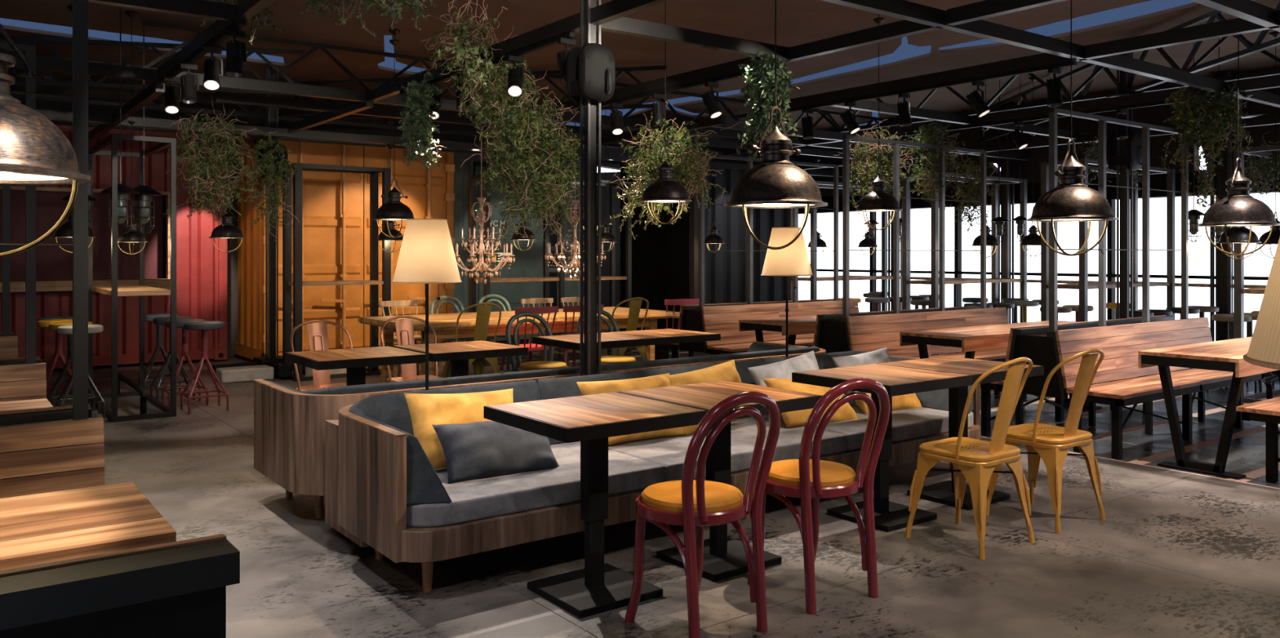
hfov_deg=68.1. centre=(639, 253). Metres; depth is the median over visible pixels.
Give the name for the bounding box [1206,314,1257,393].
bar stool
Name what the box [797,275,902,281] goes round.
countertop
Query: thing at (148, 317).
bar stool
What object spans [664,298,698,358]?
spindle chair
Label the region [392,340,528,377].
cafe table
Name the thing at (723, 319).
slatted bench
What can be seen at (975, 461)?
metal chair
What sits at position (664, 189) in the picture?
pendant lamp
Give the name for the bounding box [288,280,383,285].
countertop
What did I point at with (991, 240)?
pendant lamp
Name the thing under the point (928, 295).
bar stool
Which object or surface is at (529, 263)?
container
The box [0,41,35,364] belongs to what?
frame
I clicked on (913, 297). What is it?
bar stool
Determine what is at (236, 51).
track spotlight
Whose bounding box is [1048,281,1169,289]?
countertop
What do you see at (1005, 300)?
bar stool
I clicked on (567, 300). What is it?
spindle chair
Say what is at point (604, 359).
seat cushion
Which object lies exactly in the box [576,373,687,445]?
pillow
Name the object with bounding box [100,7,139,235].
lantern
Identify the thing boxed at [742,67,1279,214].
wall
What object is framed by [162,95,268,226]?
vine
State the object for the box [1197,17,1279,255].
pendant lamp
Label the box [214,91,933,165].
ceiling beam
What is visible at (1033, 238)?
pendant lamp
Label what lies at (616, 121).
track spotlight
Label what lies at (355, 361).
cafe table
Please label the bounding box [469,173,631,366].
table
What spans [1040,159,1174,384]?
frame
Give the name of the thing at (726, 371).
pillow
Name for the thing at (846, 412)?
pillow
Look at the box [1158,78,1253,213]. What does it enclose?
vine
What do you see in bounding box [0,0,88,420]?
frame
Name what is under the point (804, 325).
trestle table
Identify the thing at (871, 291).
bar stool
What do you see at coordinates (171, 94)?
track spotlight
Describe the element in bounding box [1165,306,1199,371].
bar stool
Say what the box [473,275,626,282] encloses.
countertop
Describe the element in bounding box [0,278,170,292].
shelf
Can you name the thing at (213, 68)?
track spotlight
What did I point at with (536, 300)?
spindle chair
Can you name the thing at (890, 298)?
bar stool
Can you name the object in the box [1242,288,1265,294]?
countertop
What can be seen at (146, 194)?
lantern
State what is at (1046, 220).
diffuser
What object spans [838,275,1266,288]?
countertop
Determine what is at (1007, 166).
column
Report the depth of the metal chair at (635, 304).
9.73 m
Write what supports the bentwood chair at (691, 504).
on the floor
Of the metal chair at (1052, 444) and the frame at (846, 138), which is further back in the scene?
the frame at (846, 138)
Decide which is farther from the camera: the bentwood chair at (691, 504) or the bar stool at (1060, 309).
the bar stool at (1060, 309)
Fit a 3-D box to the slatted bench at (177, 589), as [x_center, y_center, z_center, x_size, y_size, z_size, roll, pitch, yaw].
[-1.829,0.957,1.231,2.345,0.846,0.563,0,0,-37]
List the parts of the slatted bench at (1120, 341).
leg, seat frame, rail, leg, panel, leg, rail, leg, leg, rail, leg, leg, leg, seat frame, leg, leg, leg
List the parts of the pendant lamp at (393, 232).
lamp shade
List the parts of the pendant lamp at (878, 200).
lamp shade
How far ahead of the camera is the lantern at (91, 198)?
8.38 m
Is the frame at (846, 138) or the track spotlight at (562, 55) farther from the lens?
the frame at (846, 138)
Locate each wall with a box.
[8,74,728,357]
[620,150,798,331]
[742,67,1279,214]
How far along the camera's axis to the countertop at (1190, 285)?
12.54 m
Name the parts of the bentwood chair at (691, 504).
leg, leg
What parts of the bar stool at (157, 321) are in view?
leg, leg, seat, leg, leg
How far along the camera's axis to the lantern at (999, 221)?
11.49 m
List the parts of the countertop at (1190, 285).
leg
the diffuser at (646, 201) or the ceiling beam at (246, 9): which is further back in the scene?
the diffuser at (646, 201)
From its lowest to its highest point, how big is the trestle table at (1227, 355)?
0.750 m
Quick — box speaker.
[565,43,615,102]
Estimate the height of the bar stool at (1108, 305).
0.778 m
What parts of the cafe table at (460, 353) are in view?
tabletop frame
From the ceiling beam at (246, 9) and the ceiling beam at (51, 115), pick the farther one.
the ceiling beam at (51, 115)
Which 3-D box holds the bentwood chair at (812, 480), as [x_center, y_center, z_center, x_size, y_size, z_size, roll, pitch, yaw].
[0.713,0.933,3.846,0.454,0.906,0.531,0,0,-32]
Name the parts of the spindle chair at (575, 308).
leg, leg, crest rail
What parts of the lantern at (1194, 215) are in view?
glass bulb, chain, chain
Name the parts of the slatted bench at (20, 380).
rail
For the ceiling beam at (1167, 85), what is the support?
attached to the column at (1124, 76)
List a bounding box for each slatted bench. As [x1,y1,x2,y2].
[0,332,17,359]
[0,356,46,402]
[0,404,105,498]
[0,533,239,637]
[669,298,858,358]
[813,306,1026,399]
[980,315,1267,459]
[1235,396,1279,483]
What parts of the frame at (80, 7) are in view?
post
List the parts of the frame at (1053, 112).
post, post, post, post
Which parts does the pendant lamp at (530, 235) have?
lamp shade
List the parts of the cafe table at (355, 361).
tabletop frame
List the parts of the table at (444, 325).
leg, leg, leg, leg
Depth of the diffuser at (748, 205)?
4.23 m
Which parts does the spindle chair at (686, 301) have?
crest rail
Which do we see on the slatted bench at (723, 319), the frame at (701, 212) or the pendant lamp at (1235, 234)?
the frame at (701, 212)
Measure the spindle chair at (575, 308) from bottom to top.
0.879 m
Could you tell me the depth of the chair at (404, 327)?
7.15 m
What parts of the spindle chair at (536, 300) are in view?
leg, crest rail, leg, seat, leg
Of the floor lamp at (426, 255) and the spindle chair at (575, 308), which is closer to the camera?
the floor lamp at (426, 255)
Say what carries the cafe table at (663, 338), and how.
on the floor
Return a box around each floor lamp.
[391,218,462,390]
[760,226,813,357]
[1243,237,1279,370]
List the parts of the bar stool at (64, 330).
leg, leg, seat, leg, leg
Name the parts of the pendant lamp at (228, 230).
lamp shade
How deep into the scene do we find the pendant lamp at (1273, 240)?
9.04 m
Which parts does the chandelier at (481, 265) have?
arm, arm, arm, arm, arm, arm, chain, stem, arm, arm, arm, arm, arm, arm, arm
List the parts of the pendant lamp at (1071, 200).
lamp shade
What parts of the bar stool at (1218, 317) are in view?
stem, seat, leg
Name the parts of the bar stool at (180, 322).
leg, leg, seat, stem, leg, leg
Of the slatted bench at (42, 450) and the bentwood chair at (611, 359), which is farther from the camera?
the bentwood chair at (611, 359)
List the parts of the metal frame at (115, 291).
post, post, frame rail, frame rail, foot rail, post, post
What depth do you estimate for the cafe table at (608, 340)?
6.97 m
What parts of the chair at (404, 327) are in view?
seat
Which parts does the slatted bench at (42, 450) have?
rail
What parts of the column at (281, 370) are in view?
plate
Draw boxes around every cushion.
[267,342,819,395]
[349,351,973,505]
[406,441,666,528]
[520,360,566,370]
[600,355,635,364]
[608,417,847,481]
[641,480,742,512]
[762,404,973,450]
[768,459,855,486]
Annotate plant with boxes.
[420,0,579,248]
[607,102,726,239]
[720,50,799,160]
[1078,137,1150,189]
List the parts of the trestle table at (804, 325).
leg, leg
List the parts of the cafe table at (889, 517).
plate, tabletop frame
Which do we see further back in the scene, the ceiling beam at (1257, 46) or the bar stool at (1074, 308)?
the bar stool at (1074, 308)
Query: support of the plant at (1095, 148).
hanging from the frame at (1082, 286)
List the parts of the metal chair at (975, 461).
leg, leg, seat, leg, leg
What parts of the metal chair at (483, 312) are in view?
leg, leg, leg, leg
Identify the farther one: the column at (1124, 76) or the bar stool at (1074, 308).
the bar stool at (1074, 308)
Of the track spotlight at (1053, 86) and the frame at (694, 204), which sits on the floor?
the frame at (694, 204)
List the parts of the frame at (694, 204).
post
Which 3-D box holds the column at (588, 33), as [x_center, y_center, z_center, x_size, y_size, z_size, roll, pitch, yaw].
[-0.286,-0.650,5.474,0.122,2.940,0.122,0,0,-37]
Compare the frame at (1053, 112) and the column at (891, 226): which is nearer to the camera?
the frame at (1053, 112)
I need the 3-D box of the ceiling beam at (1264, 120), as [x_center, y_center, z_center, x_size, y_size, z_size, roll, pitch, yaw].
[5.133,-1.323,10.834,0.060,0.085,9.200,0,0,-37]
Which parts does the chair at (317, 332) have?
seat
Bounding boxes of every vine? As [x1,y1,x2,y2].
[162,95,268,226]
[240,128,299,242]
[396,65,445,170]
[835,119,915,215]
[900,120,968,206]
[945,149,999,233]
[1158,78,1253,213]
[1229,132,1279,200]
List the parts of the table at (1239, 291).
post, frame rail, frame rail, foot rail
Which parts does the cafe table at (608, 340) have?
tabletop frame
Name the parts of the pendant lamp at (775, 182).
lamp shade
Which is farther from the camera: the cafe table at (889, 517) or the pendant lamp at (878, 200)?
the pendant lamp at (878, 200)
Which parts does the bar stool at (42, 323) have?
leg, leg, seat, stem, leg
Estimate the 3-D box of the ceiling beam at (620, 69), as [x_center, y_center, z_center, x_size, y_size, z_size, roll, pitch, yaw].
[-2.077,-1.850,10.998,4.879,0.460,0.050,0,0,13]
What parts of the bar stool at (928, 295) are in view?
seat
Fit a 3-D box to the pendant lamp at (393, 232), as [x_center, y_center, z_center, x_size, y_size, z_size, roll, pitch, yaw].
[-2.831,-0.761,10.745,0.320,1.494,0.320,0,0,-37]
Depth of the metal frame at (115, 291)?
8.01 m
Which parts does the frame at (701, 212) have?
post, post, post, post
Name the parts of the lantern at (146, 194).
glass bulb, chain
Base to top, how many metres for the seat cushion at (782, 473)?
0.042 m
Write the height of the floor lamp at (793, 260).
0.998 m
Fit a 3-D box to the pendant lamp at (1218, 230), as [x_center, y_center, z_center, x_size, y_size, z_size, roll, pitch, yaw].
[5.561,-1.114,9.093,0.210,2.013,0.210,0,0,-37]
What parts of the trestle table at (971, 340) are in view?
leg, leg, foot plate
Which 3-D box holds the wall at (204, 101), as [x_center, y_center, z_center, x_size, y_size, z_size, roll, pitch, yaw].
[-4.844,-0.320,13.236,16.500,3.600,0.200,0,0,-37]
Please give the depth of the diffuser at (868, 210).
7.81 m
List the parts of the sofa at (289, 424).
leg, leg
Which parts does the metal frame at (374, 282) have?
post, post, frame rail, frame rail, foot rail, post, post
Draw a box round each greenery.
[200,0,284,44]
[296,0,438,37]
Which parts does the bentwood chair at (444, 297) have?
leg, leg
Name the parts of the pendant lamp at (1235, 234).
lamp shade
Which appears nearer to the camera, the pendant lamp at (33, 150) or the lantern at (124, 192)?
the pendant lamp at (33, 150)
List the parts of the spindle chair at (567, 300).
crest rail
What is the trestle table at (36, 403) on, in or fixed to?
on the floor
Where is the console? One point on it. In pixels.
(331, 426)
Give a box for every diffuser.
[0,172,67,180]
[645,200,685,202]
[737,204,812,206]
[866,209,893,211]
[1045,219,1088,220]
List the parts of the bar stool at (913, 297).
seat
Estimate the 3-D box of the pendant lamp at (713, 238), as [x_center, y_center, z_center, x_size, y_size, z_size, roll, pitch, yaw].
[1.016,-1.066,12.999,0.300,2.107,0.300,0,0,-37]
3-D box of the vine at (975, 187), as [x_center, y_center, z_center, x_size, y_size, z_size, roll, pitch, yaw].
[3.355,-0.629,9.616,0.498,0.849,0.552,0,0,-32]
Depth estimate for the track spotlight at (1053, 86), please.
6.56 m
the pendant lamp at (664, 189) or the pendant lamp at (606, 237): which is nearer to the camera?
the pendant lamp at (664, 189)
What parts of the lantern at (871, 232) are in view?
glass bulb, chain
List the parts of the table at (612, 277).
post, post, foot rail, post, frame rail, frame rail, post, post, post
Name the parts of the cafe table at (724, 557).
tabletop frame, plate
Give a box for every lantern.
[61,194,97,226]
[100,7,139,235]
[133,17,162,235]
[863,99,879,244]
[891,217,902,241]
[991,79,1008,242]
[1011,79,1026,241]
[1188,41,1204,242]
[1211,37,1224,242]
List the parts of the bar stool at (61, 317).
leg, seat, leg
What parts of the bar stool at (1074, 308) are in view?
stem, seat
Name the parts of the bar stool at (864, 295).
seat, stem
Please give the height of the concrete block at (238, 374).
0.140 m
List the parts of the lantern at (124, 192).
chain, glass bulb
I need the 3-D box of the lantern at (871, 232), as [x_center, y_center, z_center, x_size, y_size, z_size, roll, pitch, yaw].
[2.991,-1.124,12.228,0.210,1.993,0.210,0,0,-37]
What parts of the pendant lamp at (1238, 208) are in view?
lamp shade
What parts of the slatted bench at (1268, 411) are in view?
seat frame, leg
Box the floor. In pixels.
[44,338,1279,637]
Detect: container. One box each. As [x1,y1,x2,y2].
[0,124,227,368]
[234,126,454,359]
[453,152,579,342]
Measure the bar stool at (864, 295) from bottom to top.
0.778 m
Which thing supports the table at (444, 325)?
on the floor
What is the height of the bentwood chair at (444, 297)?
0.906 m
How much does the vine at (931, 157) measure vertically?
0.844 m
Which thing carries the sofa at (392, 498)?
on the floor
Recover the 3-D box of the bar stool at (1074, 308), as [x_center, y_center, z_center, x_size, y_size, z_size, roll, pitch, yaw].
[5.106,0.991,11.038,0.336,0.778,0.336,0,0,-37]
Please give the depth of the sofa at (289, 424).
4.95 m
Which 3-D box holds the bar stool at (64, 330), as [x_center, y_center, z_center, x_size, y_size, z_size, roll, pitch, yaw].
[-4.698,0.991,7.950,0.336,0.778,0.336,0,0,-37]
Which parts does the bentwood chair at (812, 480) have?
leg, leg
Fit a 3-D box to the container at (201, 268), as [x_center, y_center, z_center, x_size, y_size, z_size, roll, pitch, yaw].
[-8.188,-0.100,10.060,7.140,2.920,0.780,0,0,-37]
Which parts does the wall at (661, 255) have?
rail, corner post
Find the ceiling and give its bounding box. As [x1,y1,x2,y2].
[0,0,1279,142]
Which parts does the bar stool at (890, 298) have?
seat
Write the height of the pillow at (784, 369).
0.406 m
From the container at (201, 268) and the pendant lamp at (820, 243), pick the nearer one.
the container at (201, 268)
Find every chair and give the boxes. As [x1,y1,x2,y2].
[289,320,352,391]
[379,300,421,377]
[380,315,440,382]
[430,295,476,377]
[441,302,501,377]
[478,294,520,372]
[499,306,559,372]
[505,311,568,372]
[520,297,569,367]
[546,304,603,367]
[560,297,608,355]
[577,309,637,364]
[600,297,648,360]
[624,391,780,637]
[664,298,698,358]
[746,377,889,615]
[905,357,1035,559]
[986,348,1105,533]
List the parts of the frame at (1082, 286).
post, post, frame rail, post, frame rail, post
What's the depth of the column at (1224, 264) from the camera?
10.98 m
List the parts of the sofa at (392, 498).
leg, leg, leg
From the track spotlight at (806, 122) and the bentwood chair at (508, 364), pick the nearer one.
the track spotlight at (806, 122)
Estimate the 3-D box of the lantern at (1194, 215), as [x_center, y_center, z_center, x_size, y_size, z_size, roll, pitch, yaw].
[5.261,-1.114,8.994,0.210,2.013,0.210,0,0,-37]
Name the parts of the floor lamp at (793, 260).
lamp shade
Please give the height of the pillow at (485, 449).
0.259 m
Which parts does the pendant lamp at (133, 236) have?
lamp shade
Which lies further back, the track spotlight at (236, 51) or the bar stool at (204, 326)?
the bar stool at (204, 326)
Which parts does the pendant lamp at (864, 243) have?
lamp shade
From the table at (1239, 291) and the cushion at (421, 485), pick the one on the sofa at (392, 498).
the cushion at (421, 485)
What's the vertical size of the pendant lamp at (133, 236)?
2.126 m
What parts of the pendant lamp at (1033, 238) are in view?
lamp shade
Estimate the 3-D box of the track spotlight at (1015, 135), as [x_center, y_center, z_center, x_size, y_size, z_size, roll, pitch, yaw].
[3.710,-1.156,9.272,0.124,0.269,0.174,0,0,-37]
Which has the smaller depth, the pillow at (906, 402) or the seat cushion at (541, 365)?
the pillow at (906, 402)
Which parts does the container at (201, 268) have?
interior panel, rail, rail, corner post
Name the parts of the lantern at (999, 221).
glass bulb, chain, chain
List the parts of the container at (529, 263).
door, door panel, door panel, rail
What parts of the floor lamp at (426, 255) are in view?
lamp shade, pull chain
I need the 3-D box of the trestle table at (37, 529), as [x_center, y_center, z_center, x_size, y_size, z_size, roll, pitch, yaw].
[-2.165,1.005,1.677,2.343,0.750,0.590,0,0,-37]
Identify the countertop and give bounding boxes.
[90,285,170,296]
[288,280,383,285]
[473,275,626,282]
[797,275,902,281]
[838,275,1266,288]
[838,275,1266,306]
[907,278,1022,284]
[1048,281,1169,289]
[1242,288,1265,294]
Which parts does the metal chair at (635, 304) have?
leg, leg, leg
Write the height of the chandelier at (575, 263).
2.446 m
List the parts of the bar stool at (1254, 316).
seat, stem, leg, leg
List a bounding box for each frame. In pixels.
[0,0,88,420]
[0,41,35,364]
[0,184,9,336]
[88,133,176,422]
[282,162,391,382]
[690,146,703,298]
[698,153,838,306]
[842,134,986,317]
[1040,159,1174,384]
[1048,107,1188,331]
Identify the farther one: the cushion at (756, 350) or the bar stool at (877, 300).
the bar stool at (877, 300)
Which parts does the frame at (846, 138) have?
post, post, post, post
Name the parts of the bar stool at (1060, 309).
seat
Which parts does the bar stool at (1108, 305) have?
seat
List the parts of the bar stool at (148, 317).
leg, leg, stem, seat, leg, leg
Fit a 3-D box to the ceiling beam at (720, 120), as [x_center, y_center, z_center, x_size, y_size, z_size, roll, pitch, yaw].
[-0.558,-1.323,11.197,0.060,0.085,4.600,0,0,-37]
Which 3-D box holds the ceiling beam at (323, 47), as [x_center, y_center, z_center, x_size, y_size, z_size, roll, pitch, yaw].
[-0.226,-1.850,11.570,10.519,0.460,0.050,0,0,-37]
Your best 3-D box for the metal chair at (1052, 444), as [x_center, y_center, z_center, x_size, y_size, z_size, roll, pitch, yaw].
[2.134,0.928,4.925,0.434,0.906,0.502,0,0,-35]
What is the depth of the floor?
4.28 m
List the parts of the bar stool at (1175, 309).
seat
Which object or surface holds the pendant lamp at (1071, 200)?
hanging from the ceiling
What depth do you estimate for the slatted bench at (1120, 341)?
6.91 m
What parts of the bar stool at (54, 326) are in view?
leg, leg, stem, seat, leg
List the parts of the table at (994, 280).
post, post, frame rail, post, post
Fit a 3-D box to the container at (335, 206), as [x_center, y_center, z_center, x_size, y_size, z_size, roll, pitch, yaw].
[-3.948,-0.085,12.739,2.520,2.930,1.470,0,0,-37]
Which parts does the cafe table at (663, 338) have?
tabletop frame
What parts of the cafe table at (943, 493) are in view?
plate, tabletop frame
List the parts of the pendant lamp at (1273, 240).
lamp shade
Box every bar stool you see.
[37,319,72,393]
[38,315,72,387]
[47,321,95,411]
[55,324,106,418]
[137,313,181,391]
[150,316,195,400]
[161,319,208,408]
[180,320,229,414]
[838,297,861,302]
[862,293,881,311]
[864,297,889,311]
[868,291,888,311]
[888,297,911,310]
[909,295,928,309]
[910,300,942,355]
[919,294,930,308]
[961,302,993,352]
[962,297,988,302]
[986,302,1014,308]
[1002,297,1028,323]
[1010,300,1039,322]
[1031,299,1059,305]
[1040,306,1071,320]
[1062,305,1093,321]
[1106,302,1119,319]
[1119,311,1159,374]
[1133,309,1172,378]
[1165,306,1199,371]
[1188,306,1218,318]
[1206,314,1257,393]
[1225,312,1274,392]
[1245,311,1277,385]
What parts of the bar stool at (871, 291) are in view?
seat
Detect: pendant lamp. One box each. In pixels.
[0,23,90,257]
[53,4,96,253]
[117,9,147,254]
[208,36,244,252]
[372,28,413,238]
[376,120,403,253]
[510,80,536,251]
[596,143,617,252]
[596,213,603,235]
[639,1,691,224]
[704,136,724,253]
[724,0,827,249]
[806,111,827,256]
[855,13,902,230]
[857,227,878,256]
[970,80,1000,257]
[1018,76,1040,257]
[1026,0,1117,256]
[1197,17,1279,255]
[1216,160,1261,259]
[1255,31,1279,258]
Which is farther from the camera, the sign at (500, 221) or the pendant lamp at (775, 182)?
the sign at (500, 221)
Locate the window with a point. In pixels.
(1111, 275)
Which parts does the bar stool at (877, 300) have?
stem, seat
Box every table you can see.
[0,398,53,411]
[0,481,176,571]
[284,346,425,386]
[357,306,679,383]
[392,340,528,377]
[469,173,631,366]
[483,391,708,618]
[532,333,653,364]
[605,328,720,359]
[616,380,822,582]
[738,315,918,357]
[787,181,911,311]
[791,364,973,533]
[876,356,1044,510]
[899,320,1102,408]
[902,172,1026,355]
[1137,337,1279,479]
[1233,145,1279,403]
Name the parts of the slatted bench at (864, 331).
rail, panel, rail, rail, seat frame, leg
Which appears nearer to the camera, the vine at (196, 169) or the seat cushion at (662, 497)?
the seat cushion at (662, 497)
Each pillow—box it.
[404,388,513,470]
[431,421,559,483]
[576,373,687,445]
[667,360,752,435]
[747,350,819,420]
[762,378,857,427]
[831,347,890,405]
[849,391,921,414]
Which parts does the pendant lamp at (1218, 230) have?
glass bulb, chain, chain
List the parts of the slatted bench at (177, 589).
panel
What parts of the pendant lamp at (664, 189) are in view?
lamp shade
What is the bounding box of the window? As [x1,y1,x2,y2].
[817,199,1277,373]
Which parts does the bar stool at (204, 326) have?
leg, leg, seat, stem, leg, leg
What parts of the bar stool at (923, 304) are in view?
seat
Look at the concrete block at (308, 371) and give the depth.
10.72 m
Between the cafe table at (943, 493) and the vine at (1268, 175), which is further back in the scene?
the vine at (1268, 175)
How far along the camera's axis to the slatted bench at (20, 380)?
4.55 m
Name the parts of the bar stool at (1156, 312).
seat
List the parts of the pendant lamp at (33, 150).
lamp shade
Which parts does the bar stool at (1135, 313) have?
seat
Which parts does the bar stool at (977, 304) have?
seat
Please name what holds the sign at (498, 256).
attached to the container at (529, 263)
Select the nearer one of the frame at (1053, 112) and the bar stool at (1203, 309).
the frame at (1053, 112)
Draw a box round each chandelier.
[454,85,515,284]
[544,111,606,279]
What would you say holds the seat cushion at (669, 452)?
on the sofa at (392, 498)
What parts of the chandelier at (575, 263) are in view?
arm, arm, arm, arm, arm, stem, arm, arm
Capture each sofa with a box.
[253,341,826,519]
[338,351,980,593]
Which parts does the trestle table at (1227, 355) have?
leg, foot plate, leg, leg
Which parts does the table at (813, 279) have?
post, post, frame rail, post, post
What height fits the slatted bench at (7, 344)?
0.846 m
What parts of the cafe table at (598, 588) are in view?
plate, tabletop frame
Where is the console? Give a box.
[324,418,370,547]
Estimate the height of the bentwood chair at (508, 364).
0.906 m
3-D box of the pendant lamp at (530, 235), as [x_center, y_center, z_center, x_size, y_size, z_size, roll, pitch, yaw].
[-1.422,-1.077,11.550,0.320,2.086,0.320,0,0,-37]
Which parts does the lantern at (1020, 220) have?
chain, glass bulb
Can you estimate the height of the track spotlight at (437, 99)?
0.269 m
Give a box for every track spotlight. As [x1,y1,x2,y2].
[163,75,181,113]
[179,62,199,103]
[201,45,223,89]
[223,28,246,76]
[427,83,441,119]
[454,72,471,111]
[506,54,524,97]
[556,37,576,83]
[609,102,623,134]
[652,93,665,127]
[701,81,722,118]
[801,108,813,139]
[840,101,860,133]
[897,92,911,126]
[965,80,990,117]
[1008,121,1027,149]
[1046,67,1062,106]
[1115,108,1128,139]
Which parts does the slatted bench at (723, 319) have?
leg, rail, leg, panel, rail, seat frame, rail, seat frame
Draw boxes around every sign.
[490,220,509,234]
[490,253,511,262]
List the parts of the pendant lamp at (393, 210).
lamp shade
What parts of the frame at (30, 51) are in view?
post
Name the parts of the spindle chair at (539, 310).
leg, leg, seat, crest rail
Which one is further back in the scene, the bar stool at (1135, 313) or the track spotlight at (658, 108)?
the bar stool at (1135, 313)
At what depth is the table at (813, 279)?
13.07 m
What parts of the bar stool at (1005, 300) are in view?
stem, seat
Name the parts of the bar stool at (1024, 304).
stem, seat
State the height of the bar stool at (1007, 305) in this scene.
0.778 m
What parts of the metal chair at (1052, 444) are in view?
leg, leg, seat, leg, leg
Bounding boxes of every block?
[215,364,274,383]
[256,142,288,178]
[302,366,346,377]
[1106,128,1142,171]
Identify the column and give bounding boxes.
[212,65,293,377]
[579,0,600,376]
[888,116,902,311]
[997,102,1014,324]
[1106,52,1138,379]
[1209,69,1237,342]
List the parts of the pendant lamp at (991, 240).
lamp shade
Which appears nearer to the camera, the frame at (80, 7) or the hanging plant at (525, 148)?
the frame at (80, 7)
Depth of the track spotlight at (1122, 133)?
8.44 m
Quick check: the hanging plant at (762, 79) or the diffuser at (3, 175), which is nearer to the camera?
the diffuser at (3, 175)
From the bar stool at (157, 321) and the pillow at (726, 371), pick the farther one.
the bar stool at (157, 321)
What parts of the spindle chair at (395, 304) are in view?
leg, crest rail, seat, leg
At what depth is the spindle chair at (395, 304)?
10.51 m
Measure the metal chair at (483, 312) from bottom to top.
0.938 m
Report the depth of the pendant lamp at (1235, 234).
7.90 m
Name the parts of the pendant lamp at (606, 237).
lamp shade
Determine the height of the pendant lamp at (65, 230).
2.116 m
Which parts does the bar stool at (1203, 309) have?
stem, seat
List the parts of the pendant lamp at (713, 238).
lamp shade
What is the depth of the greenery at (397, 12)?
5.65 m
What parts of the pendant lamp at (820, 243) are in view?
lamp shade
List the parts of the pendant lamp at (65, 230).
lamp shade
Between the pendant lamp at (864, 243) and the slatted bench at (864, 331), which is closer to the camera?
the slatted bench at (864, 331)
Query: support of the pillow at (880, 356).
on the sofa at (392, 498)
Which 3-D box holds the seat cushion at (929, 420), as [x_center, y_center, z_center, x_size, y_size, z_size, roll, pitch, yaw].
[1.390,1.041,5.938,1.266,0.092,0.885,0,0,-37]
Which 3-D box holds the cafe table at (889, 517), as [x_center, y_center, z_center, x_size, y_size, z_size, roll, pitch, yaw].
[1.265,1.004,4.959,0.668,0.752,0.645,0,0,-37]
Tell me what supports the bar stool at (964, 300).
on the floor
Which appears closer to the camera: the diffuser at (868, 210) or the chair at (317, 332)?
the chair at (317, 332)
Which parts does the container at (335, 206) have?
rail, rail, corner post, lock rod, door, door handle, lock rod, door sill, lock rod, door, door handle, lock rod, corner post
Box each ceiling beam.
[0,35,304,95]
[8,51,654,150]
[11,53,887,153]
[35,109,857,178]
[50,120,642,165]
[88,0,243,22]
[88,80,164,145]
[142,19,895,149]
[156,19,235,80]
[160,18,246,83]
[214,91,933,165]
[236,0,274,19]
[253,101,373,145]
[275,65,667,120]
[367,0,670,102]
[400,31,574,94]
[500,115,724,159]
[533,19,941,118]
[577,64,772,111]
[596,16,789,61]
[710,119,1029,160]
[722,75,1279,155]
[732,35,1279,142]
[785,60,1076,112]
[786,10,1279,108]
[797,114,1279,169]
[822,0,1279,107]
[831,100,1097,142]
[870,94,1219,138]
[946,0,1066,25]
[977,62,1119,142]
[1123,0,1279,93]
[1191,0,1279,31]
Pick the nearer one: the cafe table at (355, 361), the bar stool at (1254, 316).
the cafe table at (355, 361)
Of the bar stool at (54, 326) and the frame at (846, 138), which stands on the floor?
the bar stool at (54, 326)

